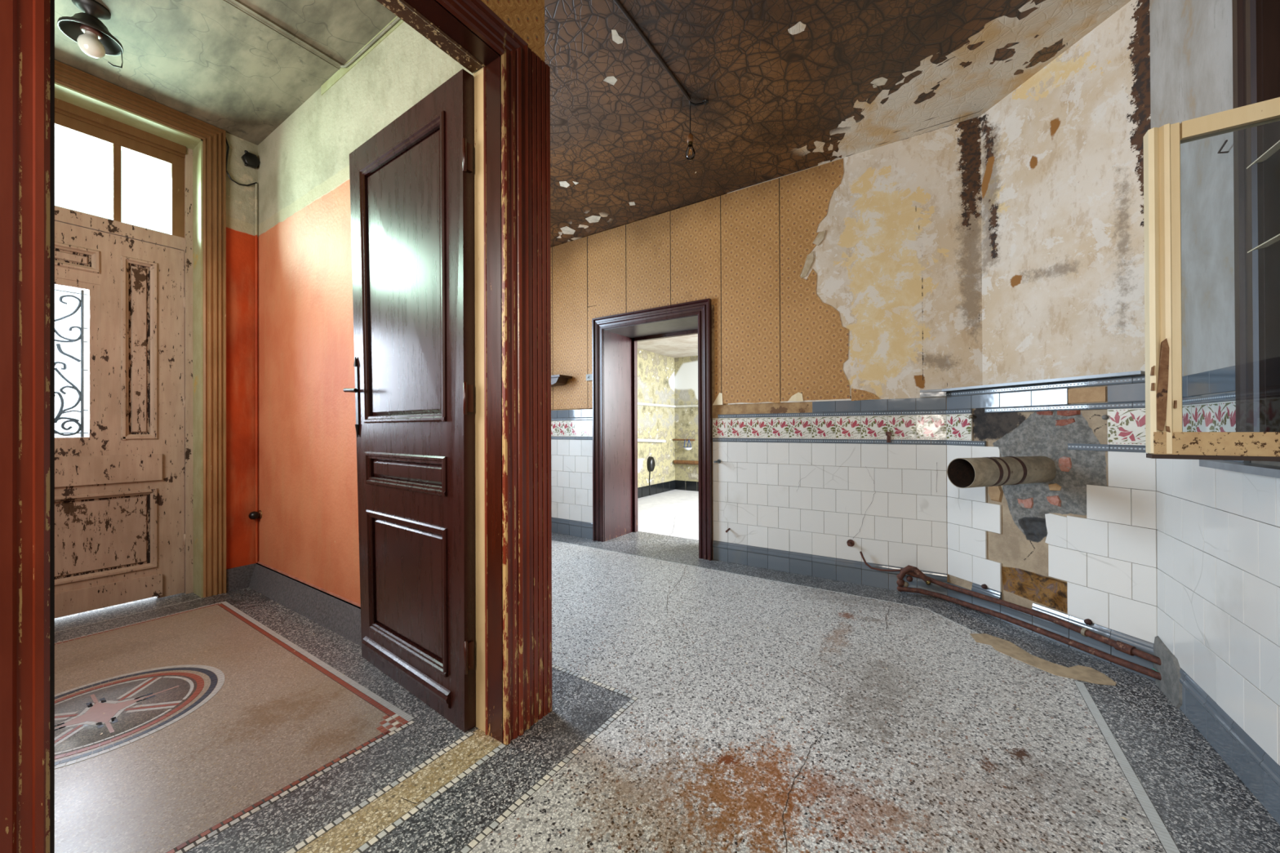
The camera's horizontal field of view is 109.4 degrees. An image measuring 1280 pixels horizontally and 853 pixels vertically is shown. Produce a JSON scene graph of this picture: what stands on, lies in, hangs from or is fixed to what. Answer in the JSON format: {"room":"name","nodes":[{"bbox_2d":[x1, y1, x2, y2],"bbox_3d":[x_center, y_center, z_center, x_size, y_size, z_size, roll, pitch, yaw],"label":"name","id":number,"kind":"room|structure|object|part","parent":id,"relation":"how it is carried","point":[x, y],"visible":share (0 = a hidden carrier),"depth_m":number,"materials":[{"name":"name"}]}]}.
{"room":"abandoned kitchen","nodes":[
{"label":"abandoned kitchen","id":0,"kind":"room"},
{"bbox_2d":[54,0,396,145],"bbox_3d":[-1.949,-1.877,1.577,2.370,0.100,1.697,0,0,33],"label":"ceiling","id":1,"kind":"structure","parent":0,"point":[211,62],"depth_m":2.21,"materials":[{"name":"green paint"}]},
{"bbox_2d":[57,0,123,68],"bbox_3d":[-2.380,-1.710,1.966,0.184,0.228,0.184,0,0,33],"label":"ceiling lamp","id":2,"kind":"object","parent":1,"relation":"attached to","point":[93,37],"visible":1,"depth_m":1.95,"materials":[{"name":"black metal"}]},
{"bbox_3d":[-2.381,-1.729,1.966,0.184,0.090,0.184,0,0,33],"label":"lamp shade","id":3,"kind":"part","parent":2,"relation":"part of","materials":[{"name":"black metal"}]},
{"bbox_3d":[-2.380,-1.657,1.966,0.080,0.098,0.080,0,0,33],"label":"bulb","id":4,"kind":"part","parent":2,"relation":"part of","materials":[{"name":"white glass"}]},
{"bbox_3d":[-2.332,-1.640,2.014,0.007,0.088,0.045,0,0,26],"label":"pull chain","id":5,"kind":"part","parent":2,"relation":"part of","materials":[{"name":"black metal"}]},
{"bbox_2d":[227,0,342,67],"bbox_3d":[-1.943,-1.822,1.626,0.026,0.011,1.585,0,0,33],"label":"batten","id":6,"kind":"object","parent":1,"relation":"attached to","point":[237,2],"visible":1,"depth_m":2.09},
{"bbox_2d":[226,132,258,568],"bbox_3d":[-3.072,-0.455,2.313,0.330,2.950,1.697,0,0,33],"label":"wall","id":7,"kind":"structure","parent":0,"point":[240,199],"depth_m":2.85,"materials":[{"name":"orange paint"}]},
{"bbox_2d":[54,97,193,617],"bbox_3d":[-3.079,-0.345,2.375,0.110,2.730,1.056,0,0,33],"label":"door","id":8,"kind":"structure","parent":7,"relation":"in","point":[124,499],"depth_m":2.56,"materials":[{"name":"beige paint"}]},
{"bbox_3d":[-3.080,-0.902,2.376,0.032,0.133,0.326,0,0,33],"label":"panel","id":9,"kind":"part","parent":8,"relation":"part of","materials":[{"name":"beige paint"}]},
{"bbox_2d":[54,288,88,437],"bbox_3d":[-3.108,-0.345,2.394,0.020,0.820,0.248,0,0,33],"label":"iron grille","id":10,"kind":"object","parent":8,"relation":"attached to","point":[81,302],"depth_m":2.45,"materials":[{"name":"metal"}]},
{"bbox_3d":[-3.081,-0.810,2.376,0.050,0.060,0.318,0,0,33],"label":"rail","id":11,"kind":"part","parent":8,"relation":"part of","materials":[{"name":"beige paint"}]},
{"bbox_3d":[-3.060,-0.902,2.363,0.024,0.125,0.318,0,0,33],"label":"panel moulding","id":12,"kind":"part","parent":8,"relation":"part of","materials":[{"name":"beige paint"}]},
{"bbox_3d":[-3.074,0.598,2.371,0.032,0.473,0.766,0,0,33],"label":"panel","id":13,"kind":"part","parent":8,"relation":"part of","materials":[{"name":"beige paint"}]},
{"bbox_3d":[-3.074,0.914,2.370,0.050,0.168,0.758,0,0,33],"label":"rail","id":14,"kind":"part","parent":8,"relation":"part of","materials":[{"name":"beige paint"}]},
{"bbox_3d":[-3.076,0.340,2.372,0.050,0.050,0.758,0,0,33],"label":"rail","id":15,"kind":"part","parent":8,"relation":"part of","materials":[{"name":"beige paint"}]},
{"bbox_3d":[-3.077,0.118,2.373,0.050,0.085,0.758,0,0,33],"label":"rail","id":16,"kind":"part","parent":8,"relation":"part of","materials":[{"name":"beige paint"}]},
{"bbox_3d":[-3.082,-1.020,2.377,0.050,0.110,0.758,0,0,33],"label":"rail","id":17,"kind":"part","parent":8,"relation":"part of","materials":[{"name":"beige paint"}]},
{"bbox_3d":[-3.054,0.598,2.358,0.024,0.465,0.758,0,0,33],"label":"panel moulding","id":18,"kind":"part","parent":8,"relation":"part of","materials":[{"name":"beige paint"}]},
{"bbox_3d":[-3.088,-1.615,2.381,0.060,0.060,0.988,0,0,33],"label":"transom rail","id":19,"kind":"part","parent":8,"relation":"part of","materials":[{"name":"brown paint"}]},
{"bbox_3d":[-3.086,-1.117,2.380,0.060,0.075,0.988,0,0,33],"label":"transom rail","id":20,"kind":"part","parent":8,"relation":"part of","materials":[{"name":"beige paint"}]},
{"bbox_3d":[-3.080,-1.652,2.376,0.060,0.015,0.988,0,0,33],"label":"frame moulding","id":21,"kind":"part","parent":8,"relation":"part of","materials":[{"name":"brown paint"}]},
{"bbox_3d":[-2.910,-0.445,2.631,0.032,1.048,0.153,0,0,33],"label":"panel","id":22,"kind":"part","parent":8,"relation":"part of","materials":[{"name":"beige paint"}]},
{"bbox_3d":[-2.890,-0.445,2.618,0.024,1.040,0.145,0,0,33],"label":"panel moulding","id":23,"kind":"part","parent":8,"relation":"part of","materials":[{"name":"beige paint"}]},
{"bbox_3d":[-2.803,-0.344,2.805,0.100,2.730,0.034,0,0,33],"label":"frame post","id":24,"kind":"part","parent":8,"relation":"part of","materials":[{"name":"beige paint"}]},
{"bbox_2d":[54,59,226,597],"bbox_3d":[-2.973,-0.398,2.304,0.206,2.835,1.270,0,0,33],"label":"door frame","id":25,"kind":"structure","parent":7,"relation":"attached to","point":[207,142],"depth_m":2.72,"materials":[{"name":"brown paint"}]},
{"bbox_2d":[226,563,255,592],"bbox_3d":[-2.502,0.950,2.855,0.015,0.140,0.160,0,0,33],"label":"baseboard","id":26,"kind":"structure","parent":7,"relation":"attached to","point":[237,578],"depth_m":2.83,"materials":[{"name":"grey stone"}]},
{"bbox_2d":[226,138,257,186],"bbox_3d":[-2.510,-1.649,2.852,0.009,0.267,0.162,0,0,33],"label":"cable","id":27,"kind":"object","parent":7,"relation":"attached to","point":[228,148],"visible":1,"depth_m":2.80,"materials":[{"name":"black rubber"}]},
{"bbox_2d":[240,150,260,168],"bbox_3d":[-2.477,-1.696,2.891,0.040,0.097,0.102,0,0,33],"label":"junction box","id":28,"kind":"object","parent":7,"relation":"attached to","point":[251,160],"visible":0.98,"depth_m":2.87,"materials":[{"name":"black plastic"}]},
{"bbox_2d":[257,22,473,604],"bbox_3d":[-1.478,-0.406,2.281,2.370,2.840,0.002,0,0,33],"label":"wall","id":29,"kind":"structure","parent":0,"point":[308,526],"depth_m":2.47,"materials":[{"name":"orange paint"}]},
{"bbox_2d":[248,510,262,519],"bbox_3d":[-2.451,0.565,2.885,0.056,0.056,0.064,0,0,33],"label":"door stop","id":30,"kind":"object","parent":29,"relation":"attached to","point":[252,515],"visible":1,"depth_m":2.87,"materials":[{"name":"black rubber"}]},
{"bbox_2d":[255,183,257,562],"bbox_3d":[-2.464,-0.345,2.911,0.012,2.430,0.012,0,0,33],"label":"conduit","id":31,"kind":"object","parent":29,"relation":"attached to","point":[256,220],"visible":1,"depth_m":2.91,"materials":[{"name":"orange metal"}]},
{"bbox_2d":[0,0,551,852],"bbox_3d":[-0.772,-0.138,1.136,0.264,2.290,1.299,0,0,33],"label":"door frame","id":32,"kind":"structure","parent":29,"relation":"attached to","point":[512,83],"depth_m":1.43,"materials":[{"name":"red paint"}]},
{"bbox_2d":[248,563,361,646],"bbox_3d":[-1.492,0.943,2.255,2.360,0.140,0.054,0,0,33],"label":"baseboard","id":33,"kind":"structure","parent":29,"relation":"attached to","point":[342,617],"depth_m":2.42,"materials":[{"name":"grey stone"}]},
{"bbox_2d":[257,560,360,607],"bbox_3d":[-1.480,0.869,2.276,2.360,0.010,0.006,0,0,33],"label":"trim","id":34,"kind":"structure","parent":29,"relation":"attached to","point":[259,562],"depth_m":2.48,"materials":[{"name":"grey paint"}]},
{"bbox_2d":[222,0,400,70],"bbox_3d":[-1.456,-1.807,1.309,1.213,0.034,1.589,0,0,33],"label":"conduit","id":35,"kind":"object","parent":29,"relation":"attached to","point":[397,19],"visible":0.89,"depth_m":2.10,"materials":[{"name":"metal"}]},
{"bbox_2d":[320,16,404,95],"bbox_3d":[-1.105,-1.803,2.033,1.440,0.048,0.004,0,0,33],"label":"rail","id":36,"kind":"object","parent":29,"relation":"attached to","point":[340,73],"visible":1,"depth_m":2.23,"materials":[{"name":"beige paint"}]},
{"bbox_2d":[342,68,475,732],"bbox_3d":[-0.932,-0.086,1.758,0.913,2.180,0.156,0,0,38],"label":"door","id":37,"kind":"structure","parent":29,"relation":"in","point":[412,182],"depth_m":1.66,"materials":[{"name":"brown paint"}]},
{"bbox_3d":[-1.199,-0.152,1.903,0.108,0.020,0.057,0,0,38],"label":"lever","id":38,"kind":"part","parent":37,"relation":"part of","materials":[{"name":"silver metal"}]},
{"bbox_3d":[-1.219,-0.126,1.952,0.024,0.345,0.027,0,0,38],"label":"handle","id":39,"kind":"part","parent":37,"relation":"part of","materials":[{"name":"metal"}]},
{"bbox_3d":[-0.907,-1.126,1.738,0.618,0.100,0.042,0,0,35],"label":"rail","id":40,"kind":"part","parent":37,"relation":"part of","materials":[{"name":"brown paint"}]},
{"bbox_3d":[-0.911,-0.546,1.730,0.617,1.060,0.040,0,0,35],"label":"panel moulding","id":41,"kind":"part","parent":37,"relation":"part of","materials":[{"name":"brown paint"}]},
{"bbox_3d":[-0.903,-0.546,1.738,0.620,1.064,0.044,0,0,36],"label":"panel","id":42,"kind":"part","parent":37,"relation":"part of","materials":[{"name":"brown paint"}]},
{"bbox_3d":[-0.905,0.172,1.730,0.616,0.135,0.024,0,0,36],"label":"panel moulding","id":43,"kind":"part","parent":37,"relation":"part of","materials":[{"name":"brown paint"}]},
{"bbox_3d":[-0.895,0.044,1.744,0.616,0.120,0.042,0,0,36],"label":"rail","id":44,"kind":"part","parent":37,"relation":"part of","materials":[{"name":"brown paint"}]},
{"bbox_3d":[-0.900,0.602,1.734,0.615,0.505,0.030,0,0,37],"label":"panel moulding","id":45,"kind":"part","parent":37,"relation":"part of","materials":[{"name":"brown paint"}]},
{"bbox_3d":[-0.892,0.294,1.746,0.616,0.110,0.042,0,0,37],"label":"rail","id":46,"kind":"part","parent":37,"relation":"part of","materials":[{"name":"brown paint"}]},
{"bbox_3d":[-0.894,0.172,1.744,0.620,0.139,0.028,0,0,37],"label":"panel","id":47,"kind":"part","parent":37,"relation":"part of","materials":[{"name":"brown paint"}]},
{"bbox_3d":[-0.890,0.602,1.746,0.619,0.509,0.036,0,0,38],"label":"panel","id":48,"kind":"part","parent":37,"relation":"part of","materials":[{"name":"brown paint"}]},
{"bbox_3d":[-0.886,0.929,1.749,0.615,0.150,0.043,0,0,38],"label":"rail","id":49,"kind":"part","parent":37,"relation":"part of","materials":[{"name":"brown paint"}]},
{"bbox_2d":[480,0,544,62],"bbox_3d":[-1.206,-0.469,0.409,0.140,2.950,2.960,0,0,33],"label":"wall","id":50,"kind":"structure","parent":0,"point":[526,18],"depth_m":1.54,"materials":[{"name":"brown paper"}]},
{"bbox_2d":[637,348,675,497],"bbox_3d":[-0.194,-0.047,6.185,0.030,2.137,2.810,0,0,33],"label":"wall","id":51,"kind":"structure","parent":0,"point":[655,371],"depth_m":6.87,"materials":[{"name":"yellow paint"}]},
{"bbox_2d":[646,456,654,495],"bbox_3d":[0.172,0.749,6.697,0.072,0.616,0.144,0,0,33],"label":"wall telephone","id":52,"kind":"object","parent":51,"relation":"attached to","point":[651,461],"visible":0.95,"depth_m":6.66,"materials":[{"name":"black plastic"}]},
{"bbox_3d":[0.148,0.856,6.706,0.016,0.402,0.044,0,0,33],"label":"cord","id":53,"kind":"part","parent":52,"relation":"part of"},
{"bbox_2d":[637,438,666,442],"bbox_3d":[0.159,0.208,6.656,0.044,0.079,0.816,0,0,33],"label":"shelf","id":54,"kind":"object","parent":51,"relation":"attached to","point":[638,439],"visible":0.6,"depth_m":6.66,"materials":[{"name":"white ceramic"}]},
{"bbox_2d":[673,439,694,440],"bbox_3d":[0.697,0.212,7.186,0.378,0.032,0.028,0,0,33],"label":"towel rail","id":55,"kind":"object","parent":51,"relation":"attached to","point":[673,439],"visible":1,"depth_m":7.18,"materials":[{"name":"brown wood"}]},
{"bbox_2d":[683,439,692,450],"bbox_3d":[0.752,0.291,7.138,0.144,0.175,0.140,0,0,33],"label":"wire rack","id":56,"kind":"object","parent":55,"relation":"hanging from","point":[687,448],"visible":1,"depth_m":7.11,"materials":[{"name":"white metal"}]},
{"bbox_3d":[0.749,0.269,7.139,0.138,0.130,0.014,0,0,33],"label":"wire frame","id":57,"kind":"part","parent":56,"relation":"part of","materials":[{"name":"metal"}]},
{"bbox_3d":[0.754,0.355,7.136,0.140,0.047,0.140,0,0,33],"label":"dish","id":58,"kind":"part","parent":56,"relation":"part of","materials":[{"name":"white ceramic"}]},
{"bbox_2d":[54,489,1279,852],"bbox_3d":[-0.065,1.034,2.853,4.750,0.052,8.300,0,0,33],"label":"floor","id":59,"kind":"structure","parent":0,"point":[263,745],"depth_m":1.45,"materials":[{"name":"stone"}]},
{"bbox_2d":[71,593,1127,819],"bbox_3d":[-0.678,1.006,1.896,4.181,0.002,1.460,0,0,6],"label":"flakes","id":60,"kind":"object","parent":59,"relation":"on","point":[260,593],"visible":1,"depth_m":1.60,"materials":[{"name":"paint"}]},
{"bbox_2d":[637,333,697,358],"bbox_3d":[1.293,-1.165,5.234,3.770,0.080,2.970,0,0,33],"label":"ceiling","id":61,"kind":"structure","parent":0,"point":[685,345],"depth_m":6.33,"materials":[{"name":"beige paint"}]},
{"bbox_2d":[674,355,698,491],"bbox_3d":[2.049,-0.056,6.376,3.570,2.137,0.030,0,0,33],"label":"wall","id":62,"kind":"structure","parent":0,"point":[686,368],"depth_m":7.25,"materials":[{"name":"yellow paper"}]},
{"bbox_2d":[673,459,698,464],"bbox_3d":[0.883,0.567,7.087,0.781,0.062,0.064,0,0,33],"label":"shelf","id":63,"kind":"object","parent":62,"relation":"attached to","point":[681,462],"visible":0.6,"depth_m":7.16,"materials":[{"name":"brown wood"}]},
{"bbox_2d":[550,115,982,596],"bbox_3d":[0.617,-0.465,3.678,4.800,2.950,0.494,0,0,33],"label":"wall","id":64,"kind":"structure","parent":0,"point":[841,291],"depth_m":3.01,"materials":[{"name":"tile"}]},
{"bbox_2d":[551,374,572,386],"bbox_3d":[-0.913,-0.422,4.295,0.566,0.086,0.170,0,0,33],"label":"corner shelf","id":65,"kind":"object","parent":64,"relation":"attached to","point":[556,380],"visible":0.45,"depth_m":4.15,"materials":[{"name":"brown wood"}]},
{"bbox_3d":[-0.913,-0.456,4.295,0.566,0.018,0.170,0,0,33],"label":"shelf","id":66,"kind":"part","parent":65,"relation":"part of","materials":[{"name":"brown wood"}]},
{"bbox_2d":[586,373,592,381],"bbox_3d":[-0.444,-0.441,4.067,0.090,0.056,0.036,0,0,33],"label":"light switch","id":67,"kind":"object","parent":64,"relation":"attached to","point":[588,377],"visible":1,"depth_m":4.06,"materials":[{"name":"white plastic"}]},
{"bbox_2d":[591,297,712,560],"bbox_3d":[0.195,0.025,3.938,1.135,1.975,0.522,0,0,33],"label":"door frame","id":68,"kind":"structure","parent":64,"relation":"attached to","point":[615,338],"depth_m":4.02,"materials":[{"name":"paint"}]},
{"bbox_2d":[846,539,854,546],"bbox_3d":[1.344,0.747,2.894,0.046,0.046,0.038,0,0,33],"label":"stub","id":69,"kind":"object","parent":64,"relation":"attached to","point":[851,543],"visible":1,"depth_m":2.90,"materials":[{"name":"metal"}]},
{"bbox_2d":[885,431,891,442],"bbox_3d":[1.530,0.065,2.786,0.032,0.067,0.012,0,0,33],"label":"coat hook","id":70,"kind":"object","parent":64,"relation":"on","point":[888,434],"visible":1,"depth_m":2.78,"materials":[{"name":"metal"}]},
{"bbox_2d":[898,586,1161,680],"bbox_3d":[1.816,0.959,2.222,0.149,0.048,1.108,0,0,-24],"label":"pipe","id":71,"kind":"object","parent":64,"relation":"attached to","point":[1115,660],"visible":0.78,"depth_m":2.08,"materials":[{"name":"metal"}]},
{"bbox_2d":[899,568,1161,665],"bbox_3d":[1.822,0.880,2.226,0.142,0.074,1.112,0,0,-23],"label":"pipe","id":72,"kind":"object","parent":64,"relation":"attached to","point":[1126,648],"visible":0.86,"depth_m":2.03,"materials":[{"name":"metal"}]},
{"bbox_2d":[896,564,930,591],"bbox_3d":[1.604,0.901,2.659,0.176,0.168,0.049,0,0,40],"label":"pipe bend","id":73,"kind":"object","parent":72,"relation":"attached to","point":[900,582],"visible":0.98,"depth_m":2.67,"materials":[{"name":"metal"}]},
{"bbox_2d":[859,551,900,571],"bbox_3d":[1.479,0.837,2.791,0.229,0.105,0.011,0,0,33],"label":"tube","id":74,"kind":"object","parent":73,"relation":"attached to","point":[860,552],"visible":0.88,"depth_m":2.80,"materials":[{"name":"grey metal"}]},
{"bbox_2d":[544,0,1131,247],"bbox_3d":[-0.705,-1.812,1.540,4.750,0.151,5.600,0,0,33],"label":"ceiling","id":75,"kind":"structure","parent":0,"point":[789,86],"depth_m":2.27,"materials":[{"name":"brown paint"}]},
{"bbox_2d":[559,181,569,187],"bbox_3d":[-0.543,-1.733,3.238,0.077,0.003,0.089,0,0,33],"label":"flake","id":76,"kind":"object","parent":75,"relation":"in","point":[562,184],"depth_m":3.24,"materials":[{"name":"white paint"}]},
{"bbox_2d":[560,226,575,234],"bbox_3d":[-0.641,-1.730,4.011,0.134,0.003,0.156,0,0,33],"label":"flake","id":77,"kind":"object","parent":75,"relation":"in","point":[564,229],"depth_m":4.00,"materials":[{"name":"white paint"}]},
{"bbox_2d":[586,215,600,222],"bbox_3d":[-0.382,-1.731,3.781,0.154,0.003,0.117,0,0,33],"label":"flake","id":78,"kind":"object","parent":75,"relation":"in","point":[589,219],"depth_m":3.78,"materials":[{"name":"white paint"}]},
{"bbox_2d":[603,75,617,85],"bbox_3d":[-0.145,-1.737,2.267,0.060,0.003,0.053,0,0,-33],"label":"flake","id":79,"kind":"object","parent":75,"relation":"in","point":[607,80],"depth_m":2.27,"materials":[{"name":"white paint"}]},
{"bbox_2d":[611,29,623,44],"bbox_3d":[-0.108,-1.738,2.021,0.044,0.003,0.081,0,0,33],"label":"flake","id":80,"kind":"object","parent":75,"relation":"in","point":[617,35],"depth_m":2.02,"materials":[{"name":"white paint"}]},
{"bbox_2d":[613,0,690,101],"bbox_3d":[-0.006,-1.732,1.984,0.018,0.018,0.980,0,0,33],"label":"conduit","id":81,"kind":"object","parent":75,"relation":"attached to","point":[618,3],"visible":1,"depth_m":2.06,"materials":[{"name":"black metal"}]},
{"bbox_2d":[685,99,708,160],"bbox_3d":[0.304,-1.580,2.416,0.127,0.320,0.052,0,0,-4],"label":"pendant bulb","id":82,"kind":"object","parent":75,"relation":"hanging from","point":[690,137],"visible":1,"depth_m":2.41,"materials":[{"name":"gold metal"}]},
{"bbox_3d":[0.268,-1.459,2.412,0.053,0.078,0.053,0,0,33],"label":"bulb","id":83,"kind":"part","parent":82,"relation":"part of","materials":[{"name":"clear glass"}]},
{"bbox_2d":[870,76,887,85],"bbox_3d":[1.213,-1.743,2.288,0.077,0.003,0.051,0,0,-21],"label":"flake","id":84,"kind":"object","parent":75,"relation":"in","point":[875,81],"depth_m":2.28,"materials":[{"name":"white paint"}]},
{"bbox_2d":[946,0,1158,680],"bbox_3d":[2.006,-0.373,2.201,0.858,2.745,0.719,0,0,33],"label":"wall","id":85,"kind":"structure","parent":0,"point":[1063,243],"depth_m":2.08,"materials":[{"name":"tile"}]},
{"bbox_2d":[981,583,987,589],"bbox_3d":[1.831,0.853,2.413,0.019,0.026,0.025,0,0,-15],"label":"stub","id":86,"kind":"object","parent":85,"relation":"attached to","point":[984,586],"visible":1,"depth_m":2.41,"materials":[{"name":"brown metal"}]},
{"bbox_2d":[946,456,1056,488],"bbox_3d":[1.682,0.207,2.096,0.511,0.136,0.135,0,0,-15],"label":"flue pipe","id":87,"kind":"object","parent":85,"relation":"attached to","point":[962,473],"visible":1,"depth_m":2.06,"materials":[{"name":"metal"}]},
{"bbox_2d":[920,370,1145,397],"bbox_3d":[1.897,-0.196,2.264,0.217,0.040,0.976,0,0,-19],"label":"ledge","id":88,"kind":"object","parent":85,"relation":"attached to","point":[929,393],"visible":0.91,"depth_m":2.15,"materials":[{"name":"grey stone"}]},
{"bbox_2d":[1084,618,1092,625],"bbox_3d":[1.951,0.853,1.976,0.019,0.026,0.025,0,0,-15],"label":"stub","id":89,"kind":"object","parent":85,"relation":"attached to","point":[1087,621],"visible":1,"depth_m":1.97,"materials":[{"name":"brown metal"}]},
{"bbox_2d":[1102,414,1108,419],"bbox_3d":[1.967,-0.039,1.917,0.013,0.020,0.020,0,0,-15],"label":"plug","id":90,"kind":"object","parent":85,"relation":"attached to","point":[1104,416],"visible":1,"depth_m":1.91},
{"bbox_2d":[1149,0,1279,825],"bbox_3d":[1.100,-0.459,0.176,0.250,2.991,5.300,0,0,33],"label":"wall","id":91,"kind":"structure","parent":0,"point":[1216,644],"depth_m":1.41,"materials":[{"name":"tile"}]},
{"bbox_2d":[1217,139,1228,153],"bbox_3d":[1.685,-0.806,1.311,0.062,0.017,0.021,0,0,-36],"label":"hook","id":92,"kind":"object","parent":91,"relation":"attached to","point":[1226,140],"visible":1,"depth_m":1.31,"materials":[{"name":"grey metal"}]},
{"bbox_2d":[1199,0,1279,478],"bbox_3d":[1.565,-0.766,1.058,0.135,1.773,0.685,0,0,33],"label":"window","id":93,"kind":"structure","parent":91,"relation":"in","point":[1255,23],"depth_m":1.18,"materials":[{"name":"glass"}]},
{"bbox_2d":[1143,97,1279,461],"bbox_3d":[1.327,-0.314,1.004,0.279,0.777,0.040,0,0,33],"label":"window","id":94,"kind":"structure","parent":93,"relation":"attached to","point":[1165,437],"depth_m":1.05,"materials":[{"name":"beige paint"}]},
{"bbox_3d":[1.331,0.039,1.003,0.275,0.054,0.038,0,0,33],"label":"rail","id":95,"kind":"part","parent":94,"relation":"part of","materials":[{"name":"beige wood"}]},
{"bbox_3d":[1.331,-0.683,1.006,0.180,0.038,0.030,0,0,33],"label":"rail","id":96,"kind":"part","parent":94,"relation":"part of","materials":[{"name":"beige paint"}]},
{"bbox_3d":[1.544,0.110,1.071,0.075,0.020,0.685,0,0,33],"label":"sill","id":97,"kind":"part","parent":93,"relation":"part of","materials":[{"name":"grey stone"}]},
{"bbox_3d":[1.529,-0.793,1.054,0.022,1.720,0.500,0,0,33],"label":"frame","id":98,"kind":"part","parent":93,"relation":"part of","materials":[{"name":"paint"}]}
]}

